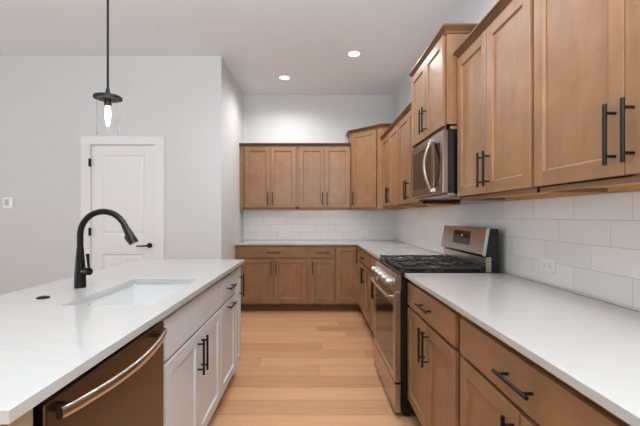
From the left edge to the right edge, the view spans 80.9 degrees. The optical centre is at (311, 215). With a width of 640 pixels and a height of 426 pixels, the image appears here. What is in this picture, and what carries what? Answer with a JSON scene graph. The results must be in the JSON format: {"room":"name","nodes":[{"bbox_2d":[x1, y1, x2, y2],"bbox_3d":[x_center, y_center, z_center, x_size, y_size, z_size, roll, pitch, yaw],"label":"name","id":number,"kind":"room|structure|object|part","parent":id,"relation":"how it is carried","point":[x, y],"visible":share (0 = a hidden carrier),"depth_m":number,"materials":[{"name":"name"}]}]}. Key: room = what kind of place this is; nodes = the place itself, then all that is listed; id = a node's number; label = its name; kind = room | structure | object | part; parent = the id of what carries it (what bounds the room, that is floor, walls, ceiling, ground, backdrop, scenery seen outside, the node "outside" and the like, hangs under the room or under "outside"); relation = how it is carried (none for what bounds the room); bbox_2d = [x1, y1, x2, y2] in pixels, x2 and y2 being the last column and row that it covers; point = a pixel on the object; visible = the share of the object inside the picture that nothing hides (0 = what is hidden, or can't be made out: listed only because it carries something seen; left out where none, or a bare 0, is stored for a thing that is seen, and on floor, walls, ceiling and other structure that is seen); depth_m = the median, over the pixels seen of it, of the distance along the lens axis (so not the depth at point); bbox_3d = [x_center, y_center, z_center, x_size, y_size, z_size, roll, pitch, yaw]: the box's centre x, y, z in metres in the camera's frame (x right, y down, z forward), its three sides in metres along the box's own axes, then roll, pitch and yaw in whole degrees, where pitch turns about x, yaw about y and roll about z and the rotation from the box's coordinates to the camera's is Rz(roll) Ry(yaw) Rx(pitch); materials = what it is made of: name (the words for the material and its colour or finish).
{"room":"kitchen","nodes":[
{"label":"kitchen","id":0,"kind":"room"},
{"bbox_2d":[0,56,208,294],"bbox_3d":[-3.277,-0.260,4.265,4.245,3.060,0.140,0,0,0],"label":"wall","id":1,"kind":"structure","parent":0,"point":[47,103],"depth_m":4.20,"materials":[{"name":"grey paint"}]},
{"bbox_2d":[3,197,13,208],"bbox_3d":[-3.389,-0.145,4.182,0.124,0.124,0.026,0,0,0],"label":"thermostat","id":2,"kind":"object","parent":1,"relation":"attached to","point":[8,202],"visible":1,"depth_m":4.17,"materials":[{"name":"white plastic"}]},
{"bbox_2d":[88,145,153,271],"bbox_3d":[-2.123,0.235,4.189,0.727,2.054,0.095,0,0,0],"label":"door","id":3,"kind":"structure","parent":1,"relation":"in","point":[122,176],"depth_m":4.20,"materials":[{"name":"white paint"}]},
{"bbox_3d":[-1.868,0.330,4.171,0.157,0.058,0.059,0,0,0],"label":"lever","id":4,"kind":"part","parent":3,"relation":"part of","materials":[{"name":"black metal"}]},
{"bbox_2d":[81,136,163,267],"bbox_3d":[-2.115,0.191,4.256,0.927,2.158,0.158,0,0,0],"label":"trim","id":5,"kind":"structure","parent":1,"relation":"attached to","point":[86,141],"depth_m":4.18,"materials":[{"name":"white paint"}]},
{"bbox_2d":[209,56,242,258],"bbox_3d":[-1.085,-0.260,4.875,0.140,3.060,1.361,0,0,0],"label":"wall","id":6,"kind":"structure","parent":0,"point":[225,96],"depth_m":4.30,"materials":[{"name":"grey paint"}]},
{"bbox_2d":[0,0,459,94],"bbox_3d":[-2.087,-1.840,0.478,6.906,0.100,10.436,0,0,0],"label":"ceiling","id":7,"kind":"structure","parent":0,"point":[259,42],"depth_m":3.68,"materials":[{"name":"white paint"}]},
{"bbox_2d":[93,0,122,136],"bbox_3d":[-0.980,-1.089,1.800,0.126,1.399,0.126,0,0,0],"label":"pendant lamp","id":8,"kind":"object","parent":7,"relation":"hanging from","point":[107,103],"visible":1,"depth_m":1.77,"materials":[{"name":"clear glass"}]},
{"bbox_3d":[-0.980,-0.474,1.800,0.096,0.169,0.096,0,0,0],"label":"lamp shade","id":9,"kind":"part","parent":8,"relation":"part of","materials":[{"name":"clear glass"}]},
{"bbox_3d":[-0.980,-1.170,1.800,0.011,1.200,0.011,0,0,0],"label":"rod","id":10,"kind":"part","parent":8,"relation":"part of","materials":[{"name":"black metal"}]},
{"bbox_2d":[278,75,290,79],"bbox_3d":[-0.355,-1.786,4.850,0.164,0.006,0.164,0,0,0],"label":"recessed light","id":11,"kind":"object","parent":7,"relation":"in","point":[282,77],"visible":1,"depth_m":4.84,"materials":[{"name":"white plastic"}]},
{"bbox_2d":[347,50,360,56],"bbox_3d":[0.463,-1.786,4.135,0.164,0.006,0.164,0,0,0],"label":"recessed light","id":12,"kind":"object","parent":7,"relation":"in","point":[354,53],"visible":1,"depth_m":4.12,"materials":[{"name":"white plastic"}]},
{"bbox_2d":[207,311,421,425],"bbox_3d":[-2.087,1.320,0.478,6.906,0.100,10.436,0,0,0],"label":"floor","id":13,"kind":"structure","parent":0,"point":[294,368],"depth_m":2.95,"materials":[{"name":"brown wood"}]},
{"bbox_2d":[0,408,32,425],"bbox_3d":[-0.985,0.826,1.873,0.800,0.888,2.347,0,0,0],"label":"panel","id":14,"kind":"object","parent":13,"relation":"on","point":[26,419],"visible":0.02,"depth_m":0.76,"materials":[{"name":"beige wood"}]},
{"bbox_2d":[33,321,166,425],"bbox_3d":[-0.830,0.834,1.128,0.654,0.872,0.652,0,0,0],"label":"dishwasher","id":15,"kind":"object","parent":13,"relation":"on","point":[125,388],"visible":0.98,"depth_m":1.09,"materials":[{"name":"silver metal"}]},
{"bbox_2d":[0,259,243,423],"bbox_3d":[-0.977,0.368,1.878,0.846,0.025,2.384,0,0,0],"label":"countertop","id":16,"kind":"structure","parent":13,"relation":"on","point":[47,344],"depth_m":1.25,"materials":[{"name":"white stone"}]},
{"bbox_2d":[36,295,49,298],"bbox_3d":[-1.166,0.351,1.626,0.052,0.008,0.052,0,0,0],"label":"button","id":17,"kind":"object","parent":16,"relation":"on","point":[44,296],"visible":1,"depth_m":1.61,"materials":[{"name":"black metal"}]},
{"bbox_2d":[74,209,137,287],"bbox_3d":[-1.024,0.159,1.860,0.316,0.392,0.070,0,0,0],"label":"faucet","id":18,"kind":"object","parent":16,"relation":"on","point":[80,271],"visible":1,"depth_m":1.85,"materials":[{"name":"black metal"}]},
{"bbox_3d":[-1.116,0.238,1.851,0.053,0.106,0.038,0,0,23],"label":"lever","id":19,"kind":"part","parent":18,"relation":"part of","materials":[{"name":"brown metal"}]},
{"bbox_3d":[-1.044,0.065,1.868,0.252,0.203,0.030,0,0,0],"label":"spout","id":20,"kind":"part","parent":18,"relation":"part of","materials":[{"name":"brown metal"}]},
{"bbox_2d":[79,284,187,304],"bbox_3d":[-0.824,0.499,1.806,0.385,0.235,0.645,0,0,0],"label":"sink","id":21,"kind":"object","parent":16,"relation":"in","point":[134,294],"visible":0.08,"depth_m":2.12,"materials":[{"name":"white ceramic"}]},
{"bbox_2d":[160,281,219,425],"bbox_3d":[-0.857,0.826,1.913,0.640,0.888,0.907,0,0,0],"label":"base cabinet","id":22,"kind":"object","parent":13,"relation":"on","point":[192,340],"visible":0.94,"depth_m":1.83,"materials":[{"name":"grey paint"}]},
{"bbox_3d":[-0.584,0.870,1.692,0.020,0.565,0.438,0,0,0],"label":"door","id":23,"kind":"part","parent":22,"relation":"part of","materials":[{"name":"grey paint"}]},
{"bbox_3d":[-0.584,0.489,1.915,0.020,0.162,0.883,0,0,0],"label":"false drawer","id":24,"kind":"part","parent":22,"relation":"part of","materials":[{"name":"grey paint"}]},
{"bbox_3d":[-0.556,0.707,1.883,0.039,0.180,0.012,0,0,0],"label":"handle","id":25,"kind":"part","parent":22,"relation":"part of","materials":[{"name":"black metal"}]},
{"bbox_3d":[-0.556,0.707,1.946,0.039,0.180,0.012,0,0,0],"label":"handle","id":26,"kind":"part","parent":22,"relation":"part of","materials":[{"name":"black metal"}]},
{"bbox_3d":[-0.584,0.870,2.136,0.020,0.565,0.440,0,0,0],"label":"door","id":27,"kind":"part","parent":22,"relation":"part of","materials":[{"name":"grey paint"}]},
{"bbox_2d":[218,270,236,397],"bbox_3d":[-0.857,0.826,2.602,0.640,0.888,0.470,0,0,0],"label":"base cabinet","id":28,"kind":"object","parent":13,"relation":"on","point":[228,283],"visible":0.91,"depth_m":2.58,"materials":[{"name":"grey paint"}]},
{"bbox_3d":[-0.584,0.489,2.600,0.020,0.162,0.446,0,0,0],"label":"drawer","id":29,"kind":"part","parent":28,"relation":"part of","materials":[{"name":"grey paint"}]},
{"bbox_2d":[234,267,243,366],"bbox_3d":[-0.857,0.826,2.942,0.640,0.888,0.207,0,0,0],"label":"base cabinet","id":30,"kind":"object","parent":13,"relation":"on","point":[238,293],"visible":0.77,"depth_m":2.97,"materials":[{"name":"grey paint"}]},
{"bbox_3d":[-0.556,0.548,2.969,0.039,0.180,0.012,0,0,0],"label":"handle","id":31,"kind":"part","parent":30,"relation":"part of","materials":[{"name":"black metal"}]},
{"bbox_2d":[235,245,308,310],"bbox_3d":[-0.529,0.826,5.216,0.968,0.888,0.660,0,0,0],"label":"base cabinet","id":32,"kind":"object","parent":13,"relation":"on","point":[276,277],"visible":1,"depth_m":4.93,"materials":[{"name":"brown wood"}]},
{"bbox_3d":[-0.718,0.851,4.933,0.423,0.571,0.020,0,0,0],"label":"door","id":33,"kind":"part","parent":32,"relation":"part of","materials":[{"name":"brown wood"}]},
{"bbox_3d":[-0.503,0.478,4.933,0.852,0.140,0.020,0,0,0],"label":"drawer","id":34,"kind":"part","parent":32,"relation":"part of","materials":[{"name":"brown wood"}]},
{"bbox_3d":[-0.288,0.851,4.933,0.423,0.571,0.020,0,0,0],"label":"door","id":35,"kind":"part","parent":32,"relation":"part of","materials":[{"name":"brown wood"}]},
{"bbox_2d":[309,245,334,310],"bbox_3d":[0.132,0.826,5.216,0.352,0.888,0.660,0,0,0],"label":"base cabinet","id":36,"kind":"object","parent":13,"relation":"on","point":[321,257],"visible":0.99,"depth_m":4.93,"materials":[{"name":"brown wood"}]},
{"bbox_3d":[0.135,0.478,4.933,0.313,0.140,0.020,0,0,0],"label":"drawer","id":37,"kind":"part","parent":36,"relation":"part of","materials":[{"name":"brown wood"}]},
{"bbox_3d":[0.135,0.851,4.933,0.313,0.571,0.020,0,0,0],"label":"door","id":38,"kind":"part","parent":36,"relation":"part of","materials":[{"name":"brown wood"}]},
{"bbox_2d":[335,245,360,310],"bbox_3d":[0.767,0.826,5.097,0.914,0.888,0.914,0,0,0],"label":"base cabinet","id":39,"kind":"object","parent":13,"relation":"on","point":[347,257],"visible":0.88,"depth_m":4.93,"materials":[{"name":"brown wood"}]},
{"bbox_2d":[235,240,443,259],"bbox_3d":[0.102,0.368,4.325,2.230,0.025,2.444,0,0,0],"label":"countertop","id":40,"kind":"structure","parent":39,"relation":"on","point":[374,248],"depth_m":4.86,"materials":[{"name":"white stone"}]},
{"bbox_3d":[0.455,0.772,4.933,0.278,0.728,0.020,0,0,0],"label":"door","id":41,"kind":"part","parent":39,"relation":"part of","materials":[{"name":"brown wood"}]},
{"bbox_3d":[0.603,0.772,4.785,0.020,0.728,0.274,0,0,0],"label":"door","id":42,"kind":"part","parent":39,"relation":"part of","materials":[{"name":"brown wood"}]},
{"bbox_2d":[360,249,371,324],"bbox_3d":[0.886,0.826,4.260,0.660,0.888,0.758,0,0,0],"label":"base cabinet","id":43,"kind":"object","parent":13,"relation":"on","point":[365,270],"visible":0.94,"depth_m":4.20,"materials":[{"name":"brown wood"}]},
{"bbox_3d":[0.603,0.851,4.441,0.020,0.571,0.355,0,0,0],"label":"door","id":44,"kind":"part","parent":43,"relation":"part of","materials":[{"name":"brown wood"}]},
{"bbox_3d":[0.603,0.478,4.261,0.020,0.140,0.715,0,0,0],"label":"drawer","id":45,"kind":"part","parent":43,"relation":"part of","materials":[{"name":"brown wood"}]},
{"bbox_3d":[0.603,0.851,4.081,0.020,0.571,0.354,0,0,0],"label":"door","id":46,"kind":"part","parent":43,"relation":"part of","materials":[{"name":"brown wood"}]},
{"bbox_2d":[370,256,378,335],"bbox_3d":[0.886,0.826,3.492,0.660,0.888,0.776,0,0,0],"label":"base cabinet","id":47,"kind":"object","parent":13,"relation":"on","point":[373,260],"visible":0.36,"depth_m":3.68,"materials":[{"name":"brown wood"}]},
{"bbox_3d":[0.603,0.851,3.678,0.020,0.571,0.361,0,0,0],"label":"door","id":48,"kind":"part","parent":47,"relation":"part of","materials":[{"name":"brown wood"}]},
{"bbox_3d":[0.603,0.478,3.494,0.020,0.140,0.728,0,0,0],"label":"drawer","id":49,"kind":"part","parent":47,"relation":"part of","materials":[{"name":"brown wood"}]},
{"bbox_2d":[371,225,498,416],"bbox_3d":[0.817,0.673,2.720,0.698,1.194,0.756,0,0,0],"label":"range","id":50,"kind":"object","parent":13,"relation":"on","point":[467,249],"visible":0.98,"depth_m":2.47,"materials":[{"name":"silver metal"}]},
{"bbox_3d":[0.494,0.425,2.720,0.044,0.051,0.052,0,0,0],"label":"knob","id":51,"kind":"part","parent":50,"relation":"part of","materials":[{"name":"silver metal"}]},
{"bbox_3d":[0.493,0.513,2.720,0.050,0.026,0.722,0,0,0],"label":"handle","id":52,"kind":"part","parent":50,"relation":"part of","materials":[{"name":"silver metal"}]},
{"bbox_3d":[0.494,0.425,2.580,0.044,0.051,0.052,0,0,0],"label":"knob","id":53,"kind":"part","parent":50,"relation":"part of","materials":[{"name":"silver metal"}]},
{"bbox_3d":[0.537,1.141,2.720,0.036,0.177,0.754,0,0,0],"label":"storage drawer","id":54,"kind":"part","parent":50,"relation":"part of","materials":[{"name":"silver metal"}]},
{"bbox_3d":[0.535,0.757,2.720,0.037,0.568,0.754,0,0,0],"label":"oven door","id":55,"kind":"part","parent":50,"relation":"part of","materials":[{"name":"silver metal"}]},
{"bbox_3d":[0.494,0.425,2.441,0.044,0.051,0.052,0,0,0],"label":"knob","id":56,"kind":"part","parent":50,"relation":"part of","materials":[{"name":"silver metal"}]},
{"bbox_3d":[0.535,0.418,2.720,0.042,0.097,0.756,0,0,0],"label":"control panel","id":57,"kind":"part","parent":50,"relation":"part of","materials":[{"name":"silver metal"}]},
{"bbox_2d":[379,259,484,274],"bbox_3d":[0.821,0.362,2.720,0.538,0.016,0.754,0,0,0],"label":"cooktop","id":58,"kind":"object","parent":50,"relation":"in","point":[392,268],"depth_m":2.45,"materials":[{"name":"black metal"}]},
{"bbox_2d":[408,281,462,425],"bbox_3d":[0.886,0.826,1.934,0.660,0.888,0.806,0,0,0],"label":"base cabinet","id":59,"kind":"object","parent":13,"relation":"on","point":[434,354],"visible":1,"depth_m":1.88,"materials":[{"name":"brown wood"}]},
{"bbox_3d":[0.603,0.851,2.138,0.020,0.571,0.383,0,0,0],"label":"door","id":60,"kind":"part","parent":59,"relation":"part of","materials":[{"name":"brown wood"}]},
{"bbox_3d":[0.575,0.680,1.976,0.039,0.180,0.012,0,0,0],"label":"handle","id":61,"kind":"part","parent":59,"relation":"part of","materials":[{"name":"black metal"}]},
{"bbox_3d":[0.575,0.478,1.943,0.039,0.012,0.180,0,0,0],"label":"handle","id":62,"kind":"part","parent":59,"relation":"part of","materials":[{"name":"black metal"}]},
{"bbox_3d":[0.575,0.680,1.910,0.039,0.180,0.012,0,0,0],"label":"handle","id":63,"kind":"part","parent":59,"relation":"part of","materials":[{"name":"black metal"}]},
{"bbox_3d":[0.603,0.478,1.943,0.020,0.140,0.772,0,0,0],"label":"drawer","id":64,"kind":"part","parent":59,"relation":"part of","materials":[{"name":"brown wood"}]},
{"bbox_3d":[0.603,0.851,1.748,0.020,0.571,0.383,0,0,0],"label":"door","id":65,"kind":"part","parent":59,"relation":"part of","materials":[{"name":"brown wood"}]},
{"bbox_2d":[460,316,630,425],"bbox_3d":[0.886,0.826,1.073,0.660,0.888,0.914,0,0,0],"label":"base cabinet","id":66,"kind":"object","parent":13,"relation":"on","point":[500,386],"visible":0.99,"depth_m":1.12,"materials":[{"name":"brown wood"}]},
{"bbox_3d":[0.603,0.851,1.290,0.020,0.571,0.429,0,0,0],"label":"door","id":67,"kind":"part","parent":66,"relation":"part of","materials":[{"name":"brown wood"}]},
{"bbox_3d":[0.575,0.680,1.105,0.039,0.180,0.012,0,0,0],"label":"handle","id":68,"kind":"part","parent":66,"relation":"part of","materials":[{"name":"black metal"}]},
{"bbox_3d":[0.575,0.478,1.072,0.039,0.012,0.180,0,0,0],"label":"handle","id":69,"kind":"part","parent":66,"relation":"part of","materials":[{"name":"black metal"}]},
{"bbox_2d":[405,273,639,425],"bbox_3d":[0.897,0.368,1.468,0.639,0.025,1.737,0,0,0],"label":"countertop","id":70,"kind":"structure","parent":66,"relation":"on","point":[592,345],"depth_m":1.20,"materials":[{"name":"white stone"}]},
{"bbox_3d":[0.603,0.851,0.855,0.020,0.571,0.429,0,0,0],"label":"door","id":71,"kind":"part","parent":66,"relation":"part of","materials":[{"name":"brown wood"}]},
{"bbox_2d":[243,95,394,209],"bbox_3d":[0.035,-0.260,5.626,2.381,3.060,0.140,0,0,0],"label":"wall","id":72,"kind":"structure","parent":0,"point":[266,118],"depth_m":5.56,"materials":[{"name":"grey paint"}]},
{"bbox_2d":[239,143,297,209],"bbox_3d":[-0.607,-0.555,5.371,0.812,0.919,0.360,0,0,0],"label":"upper cabinet","id":73,"kind":"object","parent":72,"relation":"attached to","point":[268,171],"visible":1,"depth_m":5.24,"materials":[{"name":"brown wood"}]},
{"bbox_3d":[-0.761,-0.540,5.238,0.355,0.845,0.020,0,0,0],"label":"door","id":74,"kind":"part","parent":73,"relation":"part of","materials":[{"name":"brown wood"}]},
{"bbox_3d":[-0.607,-0.992,5.230,0.812,0.046,0.042,0,0,0],"label":"crown moulding","id":75,"kind":"part","parent":73,"relation":"part of","materials":[{"name":"brown wood"}]},
{"bbox_3d":[-0.403,-0.540,5.238,0.355,0.845,0.020,0,0,0],"label":"door","id":76,"kind":"part","parent":73,"relation":"part of","materials":[{"name":"brown wood"}]},
{"bbox_2d":[243,210,393,239],"bbox_3d":[0.105,0.130,5.552,2.239,0.448,0.008,0,0,0],"label":"backsplash","id":77,"kind":"structure","parent":72,"relation":"attached to","point":[257,224],"depth_m":5.55,"materials":[{"name":"tile"}]},
{"bbox_2d":[298,143,350,209],"bbox_3d":[0.169,-0.555,5.371,0.738,0.919,0.360,0,0,0],"label":"upper cabinet","id":78,"kind":"object","parent":72,"relation":"attached to","point":[323,168],"visible":1,"depth_m":5.24,"materials":[{"name":"brown wood"}]},
{"bbox_3d":[-0.001,-0.540,5.238,0.350,0.845,0.020,0,0,0],"label":"door","id":79,"kind":"part","parent":78,"relation":"part of","materials":[{"name":"brown wood"}]},
{"bbox_3d":[0.169,-0.992,5.230,0.738,0.046,0.042,0,0,0],"label":"crown moulding","id":80,"kind":"part","parent":78,"relation":"part of","materials":[{"name":"brown wood"}]},
{"bbox_3d":[0.353,-0.540,5.238,0.350,0.845,0.020,0,0,0],"label":"door","id":81,"kind":"part","parent":78,"relation":"part of","materials":[{"name":"brown wood"}]},
{"bbox_2d":[346,123,394,209],"bbox_3d":[0.862,-0.644,5.191,0.727,1.096,0.729,0,0,0],"label":"upper cabinet","id":82,"kind":"object","parent":72,"relation":"attached to","point":[366,143],"visible":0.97,"depth_m":5.04,"materials":[{"name":"brown wood"}]},
{"bbox_3d":[0.705,-0.627,5.066,0.020,1.018,0.394,0,0,-45],"label":"door","id":83,"kind":"part","parent":82,"relation":"part of","materials":[{"name":"brown wood"}]},
{"bbox_3d":[0.791,-1.169,5.121,0.258,0.046,1.028,0,0,-45],"label":"crown moulding","id":84,"kind":"part","parent":82,"relation":"part of","materials":[{"name":"brown wood"}]},
{"bbox_2d":[395,0,639,311],"bbox_3d":[1.296,-0.260,0.478,0.140,3.060,10.436,0,0,0],"label":"wall","id":85,"kind":"structure","parent":0,"point":[465,11],"depth_m":3.02,"materials":[{"name":"grey paint"}]},
{"bbox_2d":[380,119,418,208],"bbox_3d":[1.042,-0.555,4.388,0.364,0.919,0.956,0,0,0],"label":"upper cabinet","id":86,"kind":"object","parent":85,"relation":"attached to","point":[390,137],"visible":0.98,"depth_m":4.31,"materials":[{"name":"brown wood"}]},
{"bbox_3d":[0.907,-0.540,4.587,0.020,0.845,0.438,0,0,0],"label":"door","id":87,"kind":"part","parent":86,"relation":"part of","materials":[{"name":"brown wood"}]},
{"bbox_3d":[0.899,-0.992,4.388,0.042,0.046,0.956,0,0,0],"label":"crown moulding","id":88,"kind":"part","parent":86,"relation":"part of","materials":[{"name":"brown wood"}]},
{"bbox_3d":[0.907,-0.540,4.145,0.020,0.845,0.438,0,0,0],"label":"door","id":89,"kind":"part","parent":86,"relation":"part of","materials":[{"name":"brown wood"}]},
{"bbox_2d":[396,101,459,206],"bbox_3d":[1.042,-0.555,3.505,0.364,0.919,0.808,0,0,0],"label":"upper cabinet","id":90,"kind":"object","parent":85,"relation":"attached to","point":[405,118],"visible":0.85,"depth_m":3.56,"materials":[{"name":"brown wood"}]},
{"bbox_3d":[0.907,-0.540,3.698,0.020,0.845,0.382,0,0,0],"label":"door","id":91,"kind":"part","parent":90,"relation":"part of","materials":[{"name":"brown wood"}]},
{"bbox_3d":[0.899,-0.992,3.505,0.042,0.046,0.808,0,0,0],"label":"crown moulding","id":92,"kind":"part","parent":90,"relation":"part of","materials":[{"name":"brown wood"}]},
{"bbox_3d":[0.907,-0.540,3.312,0.020,0.845,0.382,0,0,0],"label":"door","id":93,"kind":"part","parent":90,"relation":"part of","materials":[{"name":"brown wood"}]},
{"bbox_2d":[409,23,478,148],"bbox_3d":[1.003,-0.865,2.720,0.444,0.640,0.827,0,0,0],"label":"upper cabinet","id":94,"kind":"object","parent":85,"relation":"attached to","point":[434,75],"visible":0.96,"depth_m":2.48,"materials":[{"name":"brown wood"}]},
{"bbox_3d":[0.829,-0.850,2.906,0.020,0.566,0.364,0,0,0],"label":"door","id":95,"kind":"part","parent":94,"relation":"part of","materials":[{"name":"brown wood"}]},
{"bbox_3d":[0.801,-0.689,2.753,0.039,0.180,0.012,0,0,0],"label":"handle","id":96,"kind":"part","parent":94,"relation":"part of","materials":[{"name":"black metal"}]},
{"bbox_3d":[0.801,-0.689,2.689,0.039,0.180,0.012,0,0,0],"label":"handle","id":97,"kind":"part","parent":94,"relation":"part of","materials":[{"name":"black metal"}]},
{"bbox_2d":[411,129,459,199],"bbox_3d":[0.984,-0.337,2.720,0.464,0.412,0.754,0,0,0],"label":"microwave","id":98,"kind":"object","parent":94,"relation":"attached to","point":[434,161],"visible":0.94,"depth_m":2.50,"materials":[{"name":"silver metal"}]},
{"bbox_3d":[0.834,-0.343,2.806,0.035,0.393,0.580,0,0,0],"label":"door","id":99,"kind":"part","parent":98,"relation":"part of","materials":[{"name":"silver metal"}]},
{"bbox_3d":[0.784,-0.343,2.544,0.066,0.357,0.040,0,0,0],"label":"handle","id":100,"kind":"part","parent":98,"relation":"part of","materials":[{"name":"silver metal"}]},
{"bbox_3d":[1.032,-0.137,2.720,0.364,0.013,0.754,0,0,0],"label":"plate","id":101,"kind":"part","parent":98,"relation":"part of","materials":[{"name":"silver metal"}]},
{"bbox_3d":[0.835,-0.343,2.429,0.034,0.393,0.169,0,0,0],"label":"control panel","id":102,"kind":"part","parent":98,"relation":"part of","materials":[{"name":"silver metal"}]},
{"bbox_3d":[0.829,-0.850,2.537,0.020,0.566,0.364,0,0,0],"label":"door","id":103,"kind":"part","parent":94,"relation":"part of","materials":[{"name":"brown wood"}]},
{"bbox_3d":[1.016,-1.162,2.720,0.416,0.046,0.827,0,0,0],"label":"crown moulding","id":104,"kind":"part","parent":94,"relation":"part of","materials":[{"name":"brown wood"}]},
{"bbox_2d":[394,191,639,310],"bbox_3d":[1.222,0.130,2.623,0.008,0.448,5.847,0,0,0],"label":"backsplash","id":105,"kind":"structure","parent":85,"relation":"attached to","point":[593,240],"depth_m":1.82,"materials":[{"name":"tile"}]},
{"bbox_2d":[540,258,555,273],"bbox_3d":[1.213,0.256,1.932,0.009,0.072,0.120,0,0,0],"label":"wall outlet","id":106,"kind":"object","parent":105,"relation":"attached to","point":[546,265],"visible":1,"depth_m":1.92,"materials":[{"name":"white plastic"}]},
{"bbox_2d":[543,262,550,269],"bbox_3d":[1.210,0.256,1.932,0.004,0.033,0.068,0,0,0],"label":"receptacle","id":107,"kind":"object","parent":106,"relation":"attached to","point":[546,265],"depth_m":1.93,"materials":[{"name":"white plastic"}]},
{"bbox_2d":[453,0,611,200],"bbox_3d":[1.042,-0.555,1.935,0.364,0.919,0.806,0,0,0],"label":"upper cabinet","id":108,"kind":"object","parent":85,"relation":"attached to","point":[495,62],"visible":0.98,"depth_m":1.83,"materials":[{"name":"brown wood"}]},
{"bbox_3d":[0.907,-0.540,2.124,0.020,0.845,0.384,0,0,0],"label":"door","id":109,"kind":"part","parent":108,"relation":"part of","materials":[{"name":"brown wood"}]},
{"bbox_3d":[0.879,-0.240,1.962,0.039,0.180,0.012,0,0,0],"label":"handle","id":110,"kind":"part","parent":108,"relation":"part of","materials":[{"name":"black metal"}]},
{"bbox_3d":[0.899,-0.992,1.935,0.042,0.046,0.806,0,0,0],"label":"crown moulding","id":111,"kind":"part","parent":108,"relation":"part of","materials":[{"name":"brown wood"}]},
{"bbox_3d":[0.879,-0.240,1.899,0.039,0.180,0.012,0,0,0],"label":"handle","id":112,"kind":"part","parent":108,"relation":"part of","materials":[{"name":"black metal"}]},
{"bbox_3d":[0.907,-0.540,1.737,0.020,0.845,0.384,0,0,0],"label":"door","id":113,"kind":"part","parent":108,"relation":"part of","materials":[{"name":"brown wood"}]},
{"bbox_2d":[534,0,639,191],"bbox_3d":[1.042,-0.555,1.074,0.364,0.919,0.914,0,0,0],"label":"upper cabinet","id":114,"kind":"object","parent":85,"relation":"attached to","point":[587,52],"visible":1,"depth_m":1.24,"materials":[{"name":"brown wood"}]},
{"bbox_3d":[0.879,-0.240,1.109,0.039,0.180,0.012,0,0,0],"label":"handle","id":115,"kind":"part","parent":114,"relation":"part of","materials":[{"name":"black metal"}]},
{"bbox_3d":[0.879,-0.240,1.046,0.039,0.180,0.012,0,0,0],"label":"handle","id":116,"kind":"part","parent":114,"relation":"part of","materials":[{"name":"black metal"}]},
{"bbox_3d":[0.907,-0.540,0.856,0.020,0.845,0.438,0,0,0],"label":"door","id":117,"kind":"part","parent":114,"relation":"part of","materials":[{"name":"brown wood"}]}
]}

